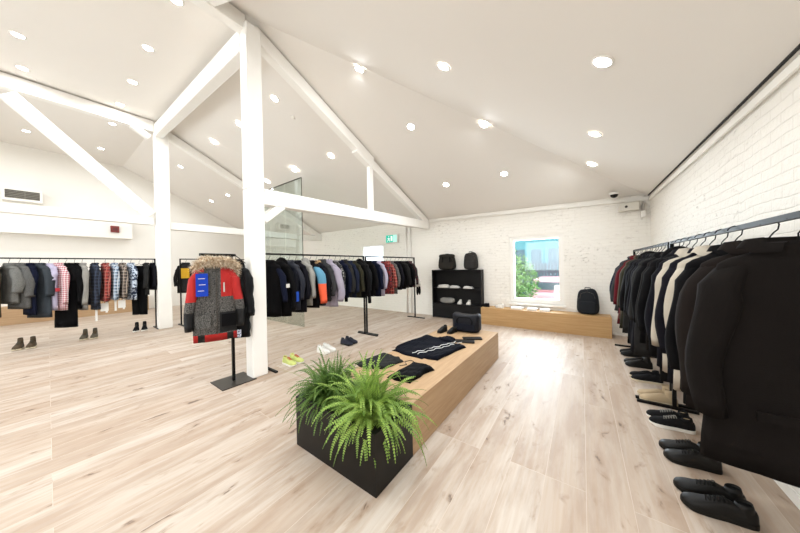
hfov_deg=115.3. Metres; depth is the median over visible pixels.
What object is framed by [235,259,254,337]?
puffer jacket
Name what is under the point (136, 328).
boot
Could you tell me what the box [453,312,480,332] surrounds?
holdall
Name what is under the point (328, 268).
jacket
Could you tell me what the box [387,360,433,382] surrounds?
shirt
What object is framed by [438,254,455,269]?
backpack
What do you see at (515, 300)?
window
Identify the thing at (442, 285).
sweater
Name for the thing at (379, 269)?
jacket
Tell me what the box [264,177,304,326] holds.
glass wall
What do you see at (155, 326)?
rail
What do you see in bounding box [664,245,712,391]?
coat
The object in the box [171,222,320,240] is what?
tie beam
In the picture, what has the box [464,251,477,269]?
backpack
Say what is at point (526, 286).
bush
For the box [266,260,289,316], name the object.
jacket
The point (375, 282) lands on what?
jacket
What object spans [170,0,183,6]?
recessed light
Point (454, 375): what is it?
plinth
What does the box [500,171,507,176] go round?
recessed light
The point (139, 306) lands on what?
trousers
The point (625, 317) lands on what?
coat
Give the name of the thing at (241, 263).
hood
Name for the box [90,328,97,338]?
boot
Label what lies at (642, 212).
sensor
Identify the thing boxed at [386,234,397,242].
exit sign
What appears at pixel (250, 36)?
timber post
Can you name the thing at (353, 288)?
jacket
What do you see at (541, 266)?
fence
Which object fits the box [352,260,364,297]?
jacket
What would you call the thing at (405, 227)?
conduit
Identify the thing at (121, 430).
floor
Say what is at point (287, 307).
jacket
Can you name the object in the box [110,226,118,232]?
fire alarm box
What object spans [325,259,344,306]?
puffer jacket
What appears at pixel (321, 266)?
jacket
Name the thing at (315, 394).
fern
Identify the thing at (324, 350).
shoe
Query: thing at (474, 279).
shelf unit
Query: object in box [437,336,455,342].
hood
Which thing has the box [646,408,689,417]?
shoe
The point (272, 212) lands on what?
knee brace
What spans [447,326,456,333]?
shoe
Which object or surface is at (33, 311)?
shirt
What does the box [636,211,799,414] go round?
rail
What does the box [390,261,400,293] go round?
shirt
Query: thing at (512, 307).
flat box
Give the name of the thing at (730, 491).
shoe
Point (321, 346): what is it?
grass plant
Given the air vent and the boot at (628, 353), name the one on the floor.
the boot at (628, 353)
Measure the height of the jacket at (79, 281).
1.048 m
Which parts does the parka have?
fur trim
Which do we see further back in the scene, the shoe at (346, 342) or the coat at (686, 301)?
the shoe at (346, 342)
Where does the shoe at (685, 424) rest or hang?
on the floor
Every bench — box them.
[0,296,148,325]
[481,306,611,338]
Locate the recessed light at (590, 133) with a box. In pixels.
[587,131,601,136]
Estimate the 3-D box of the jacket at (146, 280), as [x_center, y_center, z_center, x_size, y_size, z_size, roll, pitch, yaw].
[-6.754,0.322,6.737,0.573,0.848,0.159,-1,0,41]
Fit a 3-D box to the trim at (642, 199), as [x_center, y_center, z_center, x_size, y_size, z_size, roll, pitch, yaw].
[2.919,-1.337,6.427,4.880,0.122,0.019,-1,0,36]
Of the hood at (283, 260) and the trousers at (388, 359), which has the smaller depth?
the trousers at (388, 359)
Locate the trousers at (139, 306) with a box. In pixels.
[132,266,147,314]
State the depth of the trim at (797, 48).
2.01 m
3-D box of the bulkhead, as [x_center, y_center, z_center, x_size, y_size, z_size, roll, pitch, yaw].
[-12.207,-1.402,7.729,0.300,0.730,5.550,-1,0,36]
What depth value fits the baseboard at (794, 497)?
1.62 m
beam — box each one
[0,71,153,139]
[0,202,153,225]
[154,32,239,137]
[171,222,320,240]
[188,0,244,33]
[264,189,428,229]
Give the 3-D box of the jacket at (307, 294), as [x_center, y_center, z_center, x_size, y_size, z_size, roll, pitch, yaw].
[-1.828,0.341,4.456,0.633,0.908,0.157,-1,0,19]
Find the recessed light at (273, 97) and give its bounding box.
[270,94,278,102]
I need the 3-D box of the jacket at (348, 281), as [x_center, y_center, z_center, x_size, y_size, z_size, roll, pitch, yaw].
[-1.250,0.258,5.256,0.615,0.768,0.158,-1,0,25]
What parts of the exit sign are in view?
green panel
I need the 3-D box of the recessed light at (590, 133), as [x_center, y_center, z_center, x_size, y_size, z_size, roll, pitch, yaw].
[2.579,-1.751,3.352,0.156,0.084,0.169,-1,0,44]
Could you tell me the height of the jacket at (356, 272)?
0.788 m
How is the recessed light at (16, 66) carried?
in the ceiling
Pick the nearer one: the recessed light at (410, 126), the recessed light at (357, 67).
the recessed light at (357, 67)
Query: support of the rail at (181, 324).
on the floor
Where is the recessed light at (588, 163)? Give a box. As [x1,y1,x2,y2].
[586,162,596,166]
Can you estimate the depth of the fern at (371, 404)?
1.88 m
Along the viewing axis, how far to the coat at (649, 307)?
2.23 m
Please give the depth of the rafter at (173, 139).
7.74 m
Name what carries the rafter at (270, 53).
attached to the timber post at (250, 36)
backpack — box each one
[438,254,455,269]
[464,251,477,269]
[577,287,599,314]
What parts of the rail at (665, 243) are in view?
rail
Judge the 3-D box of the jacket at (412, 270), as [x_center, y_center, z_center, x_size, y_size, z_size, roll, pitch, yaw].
[0.167,0.215,7.212,0.630,0.748,0.158,-1,0,31]
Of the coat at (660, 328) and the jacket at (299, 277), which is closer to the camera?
the coat at (660, 328)
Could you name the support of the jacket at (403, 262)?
hanging from the hanger
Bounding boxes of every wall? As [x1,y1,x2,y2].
[0,141,243,308]
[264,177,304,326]
[270,194,650,335]
[650,59,799,495]
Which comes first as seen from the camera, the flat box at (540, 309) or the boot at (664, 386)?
the boot at (664, 386)
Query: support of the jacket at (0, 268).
hanging from the hanger
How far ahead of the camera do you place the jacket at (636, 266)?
3.18 m
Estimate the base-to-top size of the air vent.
0.400 m
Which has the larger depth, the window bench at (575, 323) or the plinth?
the window bench at (575, 323)
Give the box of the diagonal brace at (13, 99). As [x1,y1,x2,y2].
[0,91,155,216]
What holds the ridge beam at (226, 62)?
attached to the timber post at (160, 145)
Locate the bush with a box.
[515,254,540,297]
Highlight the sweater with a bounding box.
[437,284,449,287]
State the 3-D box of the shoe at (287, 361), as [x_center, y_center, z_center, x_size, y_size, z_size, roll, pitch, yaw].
[-1.781,1.515,4.070,0.300,0.128,0.110,-1,0,32]
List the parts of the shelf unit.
panel, shelf, panel, shelf, plinth panel, panel, panel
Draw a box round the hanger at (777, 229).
[759,223,779,236]
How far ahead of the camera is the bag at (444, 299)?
7.37 m
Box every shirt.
[23,263,38,314]
[53,263,69,310]
[78,263,88,309]
[88,263,101,320]
[100,263,110,312]
[110,263,119,310]
[118,263,127,308]
[125,263,137,299]
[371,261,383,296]
[377,261,387,295]
[381,261,392,293]
[386,261,397,293]
[387,360,433,382]
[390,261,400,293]
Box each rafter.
[169,132,321,236]
[206,0,231,6]
[255,25,428,220]
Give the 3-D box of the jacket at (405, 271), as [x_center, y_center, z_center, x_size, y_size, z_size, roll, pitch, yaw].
[-0.044,0.230,6.933,0.656,0.768,0.159,-1,0,25]
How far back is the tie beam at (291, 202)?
4.87 m
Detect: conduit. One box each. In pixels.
[405,227,407,312]
[409,227,412,312]
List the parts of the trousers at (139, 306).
leg, leg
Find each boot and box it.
[11,337,24,350]
[25,336,36,349]
[79,329,88,340]
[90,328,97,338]
[132,322,139,331]
[141,321,147,330]
[621,350,641,357]
[624,357,643,361]
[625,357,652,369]
[637,384,668,394]
[639,389,677,406]
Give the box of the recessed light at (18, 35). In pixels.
[8,30,26,39]
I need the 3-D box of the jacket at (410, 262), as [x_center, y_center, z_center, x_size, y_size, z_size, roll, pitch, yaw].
[0.271,0.213,7.353,0.639,0.748,0.160,-1,0,36]
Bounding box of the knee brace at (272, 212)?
[265,206,285,222]
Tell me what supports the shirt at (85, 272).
hanging from the hanger
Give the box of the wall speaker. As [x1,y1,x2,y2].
[618,201,639,211]
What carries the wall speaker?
attached to the wall at (596, 238)
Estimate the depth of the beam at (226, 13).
3.44 m
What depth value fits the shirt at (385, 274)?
6.09 m
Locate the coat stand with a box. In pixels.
[199,253,256,390]
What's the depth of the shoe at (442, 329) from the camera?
4.23 m
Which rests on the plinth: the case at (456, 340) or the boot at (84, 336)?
the case at (456, 340)
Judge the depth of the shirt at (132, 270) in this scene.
6.43 m
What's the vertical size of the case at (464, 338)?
0.028 m
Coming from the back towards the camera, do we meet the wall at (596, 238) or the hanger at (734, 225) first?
the wall at (596, 238)
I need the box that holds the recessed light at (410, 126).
[406,123,414,130]
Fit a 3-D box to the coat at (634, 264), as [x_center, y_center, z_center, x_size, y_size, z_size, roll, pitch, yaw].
[3.210,0.465,3.216,0.553,1.300,0.156,-1,0,38]
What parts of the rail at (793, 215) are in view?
rail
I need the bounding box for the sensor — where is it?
[640,202,645,217]
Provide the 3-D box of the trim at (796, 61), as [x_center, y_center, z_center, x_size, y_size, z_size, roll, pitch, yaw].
[1.818,-1.191,0.737,0.030,0.195,10.551,-1,0,36]
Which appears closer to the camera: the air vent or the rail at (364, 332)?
the rail at (364, 332)
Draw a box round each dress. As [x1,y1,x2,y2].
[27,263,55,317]
[54,263,77,327]
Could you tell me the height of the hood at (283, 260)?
0.240 m
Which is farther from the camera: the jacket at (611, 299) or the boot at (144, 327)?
the boot at (144, 327)
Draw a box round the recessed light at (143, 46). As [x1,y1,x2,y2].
[141,44,154,51]
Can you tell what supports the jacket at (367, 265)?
hanging from the hanger
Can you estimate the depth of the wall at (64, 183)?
9.27 m
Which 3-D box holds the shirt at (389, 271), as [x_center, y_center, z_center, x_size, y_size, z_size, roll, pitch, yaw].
[-0.439,0.269,6.355,0.622,0.828,0.159,-1,0,32]
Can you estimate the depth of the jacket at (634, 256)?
4.02 m
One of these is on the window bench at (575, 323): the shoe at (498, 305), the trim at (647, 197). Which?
the shoe at (498, 305)
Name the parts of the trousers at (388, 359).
leg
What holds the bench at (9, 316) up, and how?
on the floor
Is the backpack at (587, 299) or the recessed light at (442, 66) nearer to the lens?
the recessed light at (442, 66)
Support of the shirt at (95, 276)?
hanging from the hanger
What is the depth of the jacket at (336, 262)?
5.01 m
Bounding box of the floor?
[0,305,799,532]
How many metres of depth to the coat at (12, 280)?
5.07 m
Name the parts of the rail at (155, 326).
rail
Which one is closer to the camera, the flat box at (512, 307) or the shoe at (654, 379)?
the shoe at (654, 379)
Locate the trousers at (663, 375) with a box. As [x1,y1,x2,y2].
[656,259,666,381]
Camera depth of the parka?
3.20 m
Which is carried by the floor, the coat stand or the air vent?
the coat stand
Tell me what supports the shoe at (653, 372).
on the floor
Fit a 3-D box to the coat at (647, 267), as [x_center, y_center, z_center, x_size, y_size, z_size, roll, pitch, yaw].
[2.736,0.362,2.547,0.553,1.028,0.155,-1,0,41]
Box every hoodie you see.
[301,258,315,305]
[392,335,465,360]
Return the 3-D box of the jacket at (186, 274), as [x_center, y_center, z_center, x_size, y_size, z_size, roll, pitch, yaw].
[-6.120,0.318,7.241,0.574,0.868,0.160,-1,0,-16]
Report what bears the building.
on the ground
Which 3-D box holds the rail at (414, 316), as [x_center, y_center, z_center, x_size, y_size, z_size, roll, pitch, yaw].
[-0.148,0.640,6.717,0.600,1.799,2.130,-1,0,36]
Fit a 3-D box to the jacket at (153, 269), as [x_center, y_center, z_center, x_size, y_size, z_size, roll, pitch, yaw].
[-6.677,0.260,6.841,0.555,0.728,0.161,-1,0,30]
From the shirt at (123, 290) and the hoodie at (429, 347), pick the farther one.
the shirt at (123, 290)
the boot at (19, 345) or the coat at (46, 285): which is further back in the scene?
the coat at (46, 285)
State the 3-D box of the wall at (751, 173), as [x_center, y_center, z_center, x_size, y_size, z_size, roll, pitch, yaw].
[1.975,0.009,0.675,0.380,3.000,11.200,-1,0,36]
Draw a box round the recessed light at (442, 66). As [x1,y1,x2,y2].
[437,62,449,71]
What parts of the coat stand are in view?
plate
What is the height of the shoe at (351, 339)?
0.128 m
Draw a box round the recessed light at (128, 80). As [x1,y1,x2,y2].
[126,79,137,84]
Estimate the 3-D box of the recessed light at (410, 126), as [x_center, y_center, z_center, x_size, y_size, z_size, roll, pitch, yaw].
[0.207,-2.664,4.831,0.169,0.077,0.158,-1,0,27]
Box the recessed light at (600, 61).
[591,55,614,68]
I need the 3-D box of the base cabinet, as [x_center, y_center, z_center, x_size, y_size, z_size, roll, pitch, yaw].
[5.398,1.124,8.201,0.660,1.000,0.412,-1,0,36]
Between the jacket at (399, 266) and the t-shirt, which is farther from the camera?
the jacket at (399, 266)
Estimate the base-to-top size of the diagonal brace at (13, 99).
2.270 m
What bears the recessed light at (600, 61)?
in the ceiling
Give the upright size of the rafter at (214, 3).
0.910 m
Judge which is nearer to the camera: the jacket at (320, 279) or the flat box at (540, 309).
the jacket at (320, 279)
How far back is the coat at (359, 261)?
5.55 m
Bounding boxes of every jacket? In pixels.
[0,268,1,317]
[71,263,83,308]
[142,263,149,294]
[149,263,156,289]
[173,262,192,292]
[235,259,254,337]
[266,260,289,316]
[274,257,298,316]
[287,260,305,309]
[292,260,310,311]
[307,260,326,307]
[314,260,329,305]
[318,259,335,301]
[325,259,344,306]
[333,260,345,287]
[337,260,351,297]
[341,259,355,296]
[348,260,359,297]
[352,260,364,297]
[363,261,371,295]
[366,261,378,296]
[394,261,404,289]
[398,261,408,288]
[401,261,411,287]
[405,261,415,286]
[409,261,418,286]
[610,256,629,310]
[612,259,630,312]
[617,256,634,318]
[626,253,650,351]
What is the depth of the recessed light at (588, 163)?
4.45 m
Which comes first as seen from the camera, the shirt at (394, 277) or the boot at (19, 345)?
the boot at (19, 345)
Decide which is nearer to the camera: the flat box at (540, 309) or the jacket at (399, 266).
the flat box at (540, 309)
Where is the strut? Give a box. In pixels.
[367,166,373,209]
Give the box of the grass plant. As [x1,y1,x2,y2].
[287,346,354,397]
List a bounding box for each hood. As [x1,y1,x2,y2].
[235,259,244,266]
[276,257,287,263]
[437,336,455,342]
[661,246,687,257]
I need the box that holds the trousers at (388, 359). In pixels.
[355,353,403,368]
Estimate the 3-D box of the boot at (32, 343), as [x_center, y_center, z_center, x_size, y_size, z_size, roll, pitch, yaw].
[-7.666,1.581,5.273,0.126,0.231,0.260,-1,0,-43]
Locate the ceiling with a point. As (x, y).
(524, 69)
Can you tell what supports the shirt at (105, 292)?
hanging from the hanger
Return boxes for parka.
[183,254,244,343]
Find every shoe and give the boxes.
[282,355,296,366]
[290,353,303,363]
[317,345,329,354]
[323,343,335,351]
[340,337,352,345]
[345,336,357,343]
[437,325,447,332]
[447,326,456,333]
[495,304,503,307]
[629,370,659,375]
[631,373,663,385]
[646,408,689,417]
[649,415,695,434]
[659,439,699,451]
[663,449,722,474]
[673,477,746,501]
[680,492,759,531]
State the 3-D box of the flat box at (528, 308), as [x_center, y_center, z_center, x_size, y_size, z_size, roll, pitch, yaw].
[3.182,1.019,6.080,0.208,0.045,0.208,-1,0,36]
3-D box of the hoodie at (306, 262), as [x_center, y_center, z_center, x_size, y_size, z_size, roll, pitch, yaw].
[-1.743,0.266,4.572,0.594,0.855,0.194,-1,0,21]
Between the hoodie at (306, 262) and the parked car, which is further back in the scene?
the parked car
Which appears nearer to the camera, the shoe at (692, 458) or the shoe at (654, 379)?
the shoe at (692, 458)
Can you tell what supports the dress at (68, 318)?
hanging from the hanger
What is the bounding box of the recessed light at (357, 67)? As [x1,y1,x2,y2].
[354,64,364,73]
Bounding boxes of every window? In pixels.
[362,244,383,260]
[509,233,565,307]
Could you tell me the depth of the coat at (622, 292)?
3.60 m
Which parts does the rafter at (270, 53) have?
splice plate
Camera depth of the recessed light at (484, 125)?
4.41 m
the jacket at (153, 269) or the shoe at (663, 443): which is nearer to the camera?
the shoe at (663, 443)
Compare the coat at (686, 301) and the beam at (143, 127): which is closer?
the coat at (686, 301)
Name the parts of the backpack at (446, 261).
lid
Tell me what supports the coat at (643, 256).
hanging from the hanger
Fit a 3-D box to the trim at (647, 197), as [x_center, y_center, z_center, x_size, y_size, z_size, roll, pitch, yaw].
[2.975,-1.388,6.404,4.801,0.180,0.030,-1,0,36]
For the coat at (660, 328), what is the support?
hanging from the hanger
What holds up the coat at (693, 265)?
hanging from the hanger at (734, 225)
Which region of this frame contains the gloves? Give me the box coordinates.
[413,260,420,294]
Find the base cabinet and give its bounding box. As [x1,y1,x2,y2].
[554,285,559,299]
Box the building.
[515,238,558,281]
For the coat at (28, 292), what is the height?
0.948 m
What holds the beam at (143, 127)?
attached to the timber post at (160, 145)
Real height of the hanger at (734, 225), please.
0.194 m
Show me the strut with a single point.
(370, 197)
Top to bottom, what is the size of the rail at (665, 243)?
1.749 m
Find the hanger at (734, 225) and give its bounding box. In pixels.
[701,225,742,256]
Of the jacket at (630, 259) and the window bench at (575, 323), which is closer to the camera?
the jacket at (630, 259)
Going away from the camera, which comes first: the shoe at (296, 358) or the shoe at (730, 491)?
the shoe at (730, 491)
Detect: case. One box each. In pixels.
[455,339,474,343]
[462,337,481,339]
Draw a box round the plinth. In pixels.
[296,326,498,497]
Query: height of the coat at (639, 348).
1.218 m
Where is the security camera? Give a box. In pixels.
[609,192,618,197]
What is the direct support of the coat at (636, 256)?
hanging from the hanger
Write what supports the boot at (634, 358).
on the floor
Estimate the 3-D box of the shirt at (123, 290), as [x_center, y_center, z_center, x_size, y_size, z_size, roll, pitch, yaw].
[-7.010,0.488,6.383,0.551,1.168,0.174,-1,0,27]
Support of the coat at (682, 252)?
hanging from the hanger
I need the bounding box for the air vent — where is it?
[1,186,42,204]
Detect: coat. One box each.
[0,263,24,303]
[8,263,34,308]
[345,259,370,302]
[617,255,637,327]
[619,251,652,343]
[620,255,638,332]
[623,254,645,343]
[624,252,660,351]
[628,253,656,358]
[631,253,660,343]
[635,252,662,349]
[636,246,687,356]
[644,249,678,366]
[651,248,690,372]
[654,248,696,383]
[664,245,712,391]
[665,244,728,403]
[675,240,748,408]
[685,236,799,487]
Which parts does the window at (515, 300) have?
sill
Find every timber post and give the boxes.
[153,132,172,328]
[240,20,267,377]
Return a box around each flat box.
[511,306,523,309]
[527,307,537,310]
[539,308,549,311]
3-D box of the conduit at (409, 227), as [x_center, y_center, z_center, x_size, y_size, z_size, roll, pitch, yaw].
[0.358,0.097,8.294,0.046,2.850,0.046,-1,0,-32]
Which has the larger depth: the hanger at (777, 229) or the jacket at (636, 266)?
the jacket at (636, 266)
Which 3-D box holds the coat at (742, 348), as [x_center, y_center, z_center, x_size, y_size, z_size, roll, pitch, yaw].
[1.716,0.402,1.139,0.599,1.075,0.200,-1,0,33]
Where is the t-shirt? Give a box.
[46,263,59,309]
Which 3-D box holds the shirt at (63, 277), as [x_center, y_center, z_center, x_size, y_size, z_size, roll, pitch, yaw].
[-7.556,0.440,5.606,0.560,1.048,0.154,-1,0,10]
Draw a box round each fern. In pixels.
[277,349,364,435]
[311,349,436,467]
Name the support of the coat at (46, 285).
hanging from the hanger
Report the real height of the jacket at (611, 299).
0.948 m
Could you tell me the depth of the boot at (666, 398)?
2.73 m
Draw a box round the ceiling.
[0,0,799,234]
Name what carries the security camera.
attached to the ceiling
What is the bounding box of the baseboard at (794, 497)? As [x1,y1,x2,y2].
[773,479,799,509]
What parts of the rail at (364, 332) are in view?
rail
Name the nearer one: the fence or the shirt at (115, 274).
the shirt at (115, 274)
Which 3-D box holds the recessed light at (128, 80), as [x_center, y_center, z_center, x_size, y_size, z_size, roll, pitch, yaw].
[-5.488,-3.787,5.197,0.170,0.010,0.170,-1,0,36]
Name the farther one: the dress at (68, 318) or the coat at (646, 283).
the dress at (68, 318)
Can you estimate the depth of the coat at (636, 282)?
2.89 m
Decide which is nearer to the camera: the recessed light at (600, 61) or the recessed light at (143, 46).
the recessed light at (600, 61)
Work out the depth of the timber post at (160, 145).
6.79 m
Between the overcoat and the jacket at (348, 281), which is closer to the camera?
the overcoat
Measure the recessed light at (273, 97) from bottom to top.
0.078 m
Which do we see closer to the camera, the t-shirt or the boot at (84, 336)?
the t-shirt
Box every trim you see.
[431,199,647,222]
[433,196,649,220]
[648,44,799,195]
[648,55,799,199]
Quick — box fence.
[515,263,558,297]
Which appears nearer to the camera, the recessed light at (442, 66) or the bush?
the recessed light at (442, 66)
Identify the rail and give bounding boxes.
[0,257,157,328]
[178,259,243,326]
[265,253,377,372]
[358,256,424,334]
[615,242,695,410]
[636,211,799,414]
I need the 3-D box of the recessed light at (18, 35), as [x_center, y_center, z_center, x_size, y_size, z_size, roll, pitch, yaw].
[-6.222,-3.768,4.124,0.170,0.010,0.170,-1,0,36]
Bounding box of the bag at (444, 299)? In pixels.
[440,297,454,302]
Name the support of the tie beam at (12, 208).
attached to the timber post at (160, 145)
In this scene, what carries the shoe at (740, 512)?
on the floor
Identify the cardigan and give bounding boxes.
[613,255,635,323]
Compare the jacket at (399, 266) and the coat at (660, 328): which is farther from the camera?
the jacket at (399, 266)
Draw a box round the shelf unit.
[432,269,483,317]
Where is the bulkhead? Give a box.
[0,213,131,239]
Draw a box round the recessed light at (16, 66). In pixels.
[14,65,29,71]
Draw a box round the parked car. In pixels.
[529,276,558,298]
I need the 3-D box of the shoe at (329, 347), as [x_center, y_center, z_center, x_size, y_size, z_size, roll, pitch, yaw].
[-1.326,1.504,4.726,0.300,0.128,0.110,-1,0,28]
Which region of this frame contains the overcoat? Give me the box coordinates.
[609,256,628,310]
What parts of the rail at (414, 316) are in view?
rail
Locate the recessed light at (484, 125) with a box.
[479,122,488,128]
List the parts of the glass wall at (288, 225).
glass panel, glass panel, glass panel, post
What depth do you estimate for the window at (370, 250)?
9.38 m

